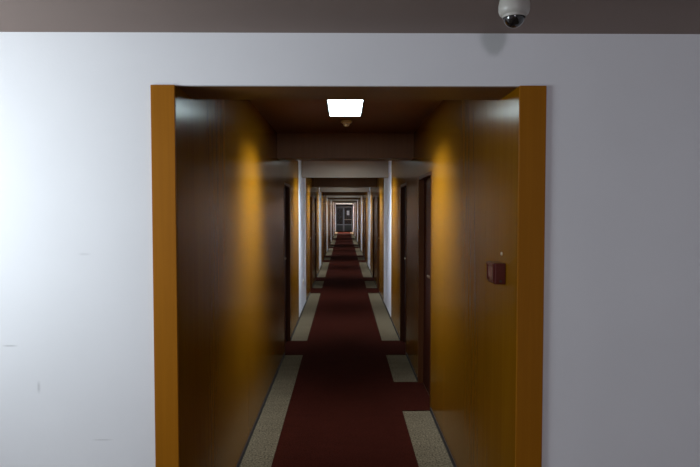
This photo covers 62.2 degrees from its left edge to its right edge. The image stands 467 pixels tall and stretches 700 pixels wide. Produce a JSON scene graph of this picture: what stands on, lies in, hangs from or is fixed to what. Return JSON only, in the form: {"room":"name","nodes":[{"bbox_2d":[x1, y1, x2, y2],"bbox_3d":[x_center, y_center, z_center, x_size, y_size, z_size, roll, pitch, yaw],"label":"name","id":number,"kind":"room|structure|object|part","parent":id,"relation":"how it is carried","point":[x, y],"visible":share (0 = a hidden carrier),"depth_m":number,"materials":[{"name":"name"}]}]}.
{"room":"hotel corridor","nodes":[
{"label":"hotel corridor","id":0,"kind":"room"},
{"bbox_2d":[175,86,330,466],"bbox_3d":[-0.959,-0.205,16.702,0.160,2.540,28.488,0,2,-1],"label":"wall","id":1,"kind":"structure","parent":0,"point":[230,176],"depth_m":3.64,"materials":[{"name":"brown wood"}]},
{"bbox_2d":[236,231,335,466],"bbox_3d":[-0.965,0.707,25.413,0.006,0.042,45.790,0,2,-1],"label":"baseboard","id":2,"kind":"structure","parent":1,"relation":"attached to","point":[281,361],"depth_m":5.17,"materials":[{"name":"black"}]},
{"bbox_2d":[284,182,290,342],"bbox_3d":[-0.859,0.404,7.223,0.164,2.043,0.740,0,2,-1],"label":"door","id":3,"kind":"structure","parent":1,"relation":"in","point":[287,324],"depth_m":7.54,"materials":[{"name":"brown wood"}]},
{"bbox_2d":[310,195,311,287],"bbox_3d":[-0.913,0.202,12.428,0.164,2.043,0.760,0,2,-1],"label":"door","id":4,"kind":"structure","parent":1,"relation":"in","point":[310,195],"depth_m":12.78,"materials":[{"name":"brown wood"}]},
{"bbox_2d":[315,197,316,276],"bbox_3d":[-0.934,0.121,14.517,0.164,2.043,0.740,0,2,-1],"label":"door","id":5,"kind":"structure","parent":1,"relation":"in","point":[315,197],"depth_m":14.86,"materials":[{"name":"brown wood"}]},
{"bbox_2d":[323,201,323,259],"bbox_3d":[-0.988,-0.081,19.723,0.164,2.043,0.760,0,2,-1],"label":"door","id":6,"kind":"structure","parent":1,"relation":"in","point":[323,201],"depth_m":20.07,"materials":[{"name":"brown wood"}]},
{"bbox_2d":[325,202,325,255],"bbox_3d":[-1.010,-0.162,21.811,0.164,2.043,0.740,0,2,-1],"label":"door","id":7,"kind":"structure","parent":1,"relation":"in","point":[325,202],"depth_m":22.15,"materials":[{"name":"brown wood"}]},
{"bbox_2d":[329,198,358,199],"bbox_3d":[-0.275,-1.787,28.181,1.446,0.268,0.300,0,2,-1],"label":"trim","id":8,"kind":"structure","parent":1,"relation":"attached to","point":[329,198],"depth_m":28.14,"materials":[{"name":"brown wood"}]},
{"bbox_2d":[313,178,375,186],"bbox_3d":[-0.124,-1.221,13.592,1.446,0.268,0.300,0,2,-1],"label":"trim","id":9,"kind":"structure","parent":1,"relation":"attached to","point":[317,182],"depth_m":13.45,"materials":[{"name":"brown wood"}]},
{"bbox_2d":[320,187,368,191],"bbox_3d":[-0.160,-1.354,17.020,1.446,0.268,0.120,0,2,-1],"label":"trim","id":10,"kind":"structure","parent":1,"relation":"attached to","point":[322,189],"depth_m":16.96,"materials":[{"name":"paint"}]},
{"bbox_2d":[324,192,364,195],"bbox_3d":[-0.200,-1.504,20.887,1.446,0.268,0.300,0,2,-1],"label":"trim","id":11,"kind":"structure","parent":1,"relation":"attached to","point":[325,193],"depth_m":20.74,"materials":[{"name":"brown wood"}]},
{"bbox_2d":[327,196,361,197],"bbox_3d":[-0.235,-1.637,24.314,1.446,0.268,0.120,0,2,-1],"label":"trim","id":12,"kind":"structure","parent":1,"relation":"attached to","point":[327,196],"depth_m":24.26,"materials":[{"name":"paint"}]},
{"bbox_2d":[302,161,387,177],"bbox_3d":[-0.085,-1.071,9.725,1.446,0.268,0.120,0,2,-1],"label":"trim","id":13,"kind":"structure","parent":1,"relation":"attached to","point":[310,169],"depth_m":9.66,"materials":[{"name":"paint"}]},
{"bbox_2d":[277,133,413,160],"bbox_3d":[-0.049,-0.939,6.298,1.446,0.268,0.300,0,2,-1],"label":"trim","id":14,"kind":"structure","parent":1,"relation":"attached to","point":[290,146],"depth_m":6.15,"materials":[{"name":"brown wood"}]},
{"bbox_2d":[331,201,334,240],"bbox_3d":[-1.190,-1.072,39.078,0.160,2.540,12.900,0,2,-1],"label":"wall","id":15,"kind":"structure","parent":0,"point":[331,201],"depth_m":35.60,"materials":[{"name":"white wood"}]},
{"bbox_2d":[336,204,352,205],"bbox_3d":[-0.482,-2.480,48.288,1.446,0.440,0.100,0,2,-1],"label":"wall","id":16,"kind":"structure","parent":0,"point":[336,204],"depth_m":48.24,"materials":[{"name":"grey paint"}]},
{"bbox_2d":[336,206,352,230],"bbox_3d":[-0.481,-1.215,48.292,1.446,2.090,0.110,0,2,-1],"label":"door","id":17,"kind":"structure","parent":16,"relation":"in","point":[344,222],"depth_m":48.31,"materials":[{"name":"grey metal"}]},
{"bbox_3d":[-0.841,-1.450,48.303,0.493,1.340,0.008,0,2,-1],"label":"pane","id":18,"kind":"part","parent":17,"relation":"part of","materials":[{"name":"clear glass"}]},
{"bbox_3d":[-0.841,-0.437,48.343,0.493,0.528,0.036,0,2,-1],"label":"kick panel","id":19,"kind":"part","parent":17,"relation":"part of","materials":[{"name":"grey"}]},
{"bbox_3d":[-0.168,-1.450,48.310,0.585,1.340,0.008,0,2,-1],"label":"pane","id":20,"kind":"part","parent":17,"relation":"part of","materials":[{"name":"clear glass"}]},
{"bbox_3d":[-0.168,-0.437,48.350,0.585,0.528,0.036,0,2,-1],"label":"kick panel","id":21,"kind":"part","parent":17,"relation":"part of","materials":[{"name":"grey"}]},
{"bbox_2d":[240,231,452,466],"bbox_3d":[-0.261,0.720,26.927,2.246,0.100,48.840,0,2,-1],"label":"floor","id":22,"kind":"structure","parent":0,"point":[429,448],"depth_m":5.22,"materials":[{"name":"beige carpet"}]},
{"bbox_2d":[271,232,429,466],"bbox_3d":[-0.214,0.841,22.413,1.540,0.006,51.830,0,2,-1],"label":"carpet runner","id":23,"kind":"object","parent":22,"relation":"on","point":[346,407],"visible":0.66,"depth_m":5.49,"materials":[{"name":"red carpet"}]},
{"bbox_2d":[250,100,442,132],"bbox_3d":[-0.262,-1.922,26.924,2.046,0.100,48.640,0,2,-1],"label":"ceiling","id":24,"kind":"structure","parent":0,"point":[285,116],"depth_m":5.08,"materials":[{"name":"brown wood"}]},
{"bbox_2d":[326,100,364,116],"bbox_3d":[-0.036,-0.993,4.425,0.286,0.014,1.174,0,2,-1],"label":"recessed light","id":25,"kind":"object","parent":24,"relation":"in","point":[336,108],"visible":0.6,"depth_m":4.63,"materials":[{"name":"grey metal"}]},
{"bbox_2d":[341,120,351,126],"bbox_3d":[-0.033,-1.010,5.345,0.104,0.051,0.104,0,2,-1],"label":"smoke detector","id":26,"kind":"object","parent":24,"relation":"attached to","point":[346,123],"visible":1,"depth_m":5.32,"materials":[{"name":"white plastic"}]},
{"bbox_2d":[0,32,699,466],"bbox_3d":[0.099,0.384,2.578,4.950,2.457,0.200,0,2,-1],"label":"wall","id":27,"kind":"structure","parent":0,"point":[621,327],"depth_m":2.46,"materials":[{"name":"white paint"}]},
{"bbox_2d":[150,85,179,466],"bbox_3d":[-0.782,0.498,2.468,0.100,2.238,0.014,0,2,-1],"label":"trim","id":28,"kind":"structure","parent":27,"relation":"attached to","point":[163,107],"depth_m":2.45,"materials":[{"name":"brown wood"}]},
{"bbox_2d":[177,86,516,99],"bbox_3d":[-0.011,-0.778,2.597,1.446,0.302,0.290,0,2,-1],"label":"trim","id":29,"kind":"structure","parent":27,"relation":"attached to","point":[196,92],"depth_m":2.58,"materials":[{"name":"brown wood"}]},
{"bbox_2d":[515,86,546,466],"bbox_3d":[0.770,0.497,2.484,0.112,2.238,0.014,0,2,-1],"label":"trim","id":30,"kind":"structure","parent":27,"relation":"attached to","point":[532,99],"depth_m":2.46,"materials":[{"name":"brown wood"}]},
{"bbox_2d":[0,0,699,33],"bbox_3d":[0.131,-0.772,-0.599,5.350,0.100,6.460,0,2,-1],"label":"ceiling","id":31,"kind":"structure","parent":0,"point":[187,16],"depth_m":2.21,"materials":[{"name":"paint"}]},
{"bbox_2d":[498,0,529,27],"bbox_3d":[0.543,-0.751,1.918,0.102,0.138,0.102,0,2,-1],"label":"dome camera","id":32,"kind":"object","parent":31,"relation":"attached to","point":[513,13],"visible":1,"depth_m":1.89,"materials":[{"name":"grey plastic"}]},
{"bbox_2d":[353,203,354,234],"bbox_3d":[0.379,-1.215,42.741,0.160,2.540,5.600,0,2,-1],"label":"wall","id":33,"kind":"structure","parent":0,"point":[353,203],"depth_m":40.94,"materials":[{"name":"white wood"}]},
{"bbox_2d":[355,87,518,466],"bbox_3d":[0.609,-0.347,20.366,0.160,2.540,35.788,0,2,-1],"label":"wall","id":34,"kind":"structure","parent":0,"point":[470,148],"depth_m":3.56,"materials":[{"name":"brown wood"}]},
{"bbox_2d":[356,205,356,239],"bbox_3d":[0.464,-0.647,34.327,0.164,2.043,0.760,0,2,-1],"label":"door","id":35,"kind":"structure","parent":34,"relation":"in","point":[356,205],"depth_m":34.68,"materials":[{"name":"brown wood"}]},
{"bbox_2d":[363,202,363,255],"bbox_3d":[0.592,-0.162,21.827,0.164,2.043,0.740,0,2,-1],"label":"door","id":36,"kind":"structure","parent":34,"relation":"in","point":[363,202],"depth_m":22.17,"materials":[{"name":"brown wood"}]},
{"bbox_2d":[365,201,365,259],"bbox_3d":[0.614,-0.081,19.739,0.164,2.043,0.760,0,2,-1],"label":"door","id":37,"kind":"structure","parent":34,"relation":"in","point":[365,201],"depth_m":20.09,"materials":[{"name":"brown wood"}]},
{"bbox_2d":[373,197,373,276],"bbox_3d":[0.667,0.121,14.533,0.164,2.043,0.740,0,2,-1],"label":"door","id":38,"kind":"structure","parent":34,"relation":"in","point":[373,197],"depth_m":14.87,"materials":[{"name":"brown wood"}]},
{"bbox_2d":[377,195,379,287],"bbox_3d":[0.689,0.202,12.445,0.164,2.043,0.760,0,2,-1],"label":"door","id":39,"kind":"structure","parent":34,"relation":"in","point":[378,196],"depth_m":12.78,"materials":[{"name":"brown wood"}]},
{"bbox_2d":[400,182,406,343],"bbox_3d":[0.743,0.403,7.239,0.164,2.043,0.740,0,2,-1],"label":"door","id":40,"kind":"structure","parent":34,"relation":"in","point":[403,188],"depth_m":7.56,"materials":[{"name":"brown wood"}]},
{"bbox_2d":[353,232,456,466],"bbox_3d":[0.475,0.707,25.428,0.006,0.042,45.790,0,2,-1],"label":"baseboard","id":41,"kind":"structure","parent":34,"relation":"attached to","point":[409,361],"depth_m":4.85,"materials":[{"name":"black"}]},
{"bbox_2d":[418,171,431,408],"bbox_3d":[0.762,0.477,5.346,0.164,2.043,0.830,0,2,-1],"label":"door","id":42,"kind":"structure","parent":34,"relation":"in","point":[425,180],"depth_m":5.67,"materials":[{"name":"brown wood"}]},
{"bbox_2d":[486,261,505,284],"bbox_3d":[0.681,0.182,2.713,0.060,0.098,0.136,0,2,-1],"label":"fire alarm","id":43,"kind":"object","parent":34,"relation":"attached to","point":[496,270],"visible":1,"depth_m":2.65,"materials":[{"name":"red plastic"}]},
{"bbox_3d":[0.658,0.179,2.713,0.003,0.053,0.091,0,2,-1],"label":"break panel","id":44,"kind":"part","parent":43,"relation":"part of","materials":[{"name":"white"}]}
]}

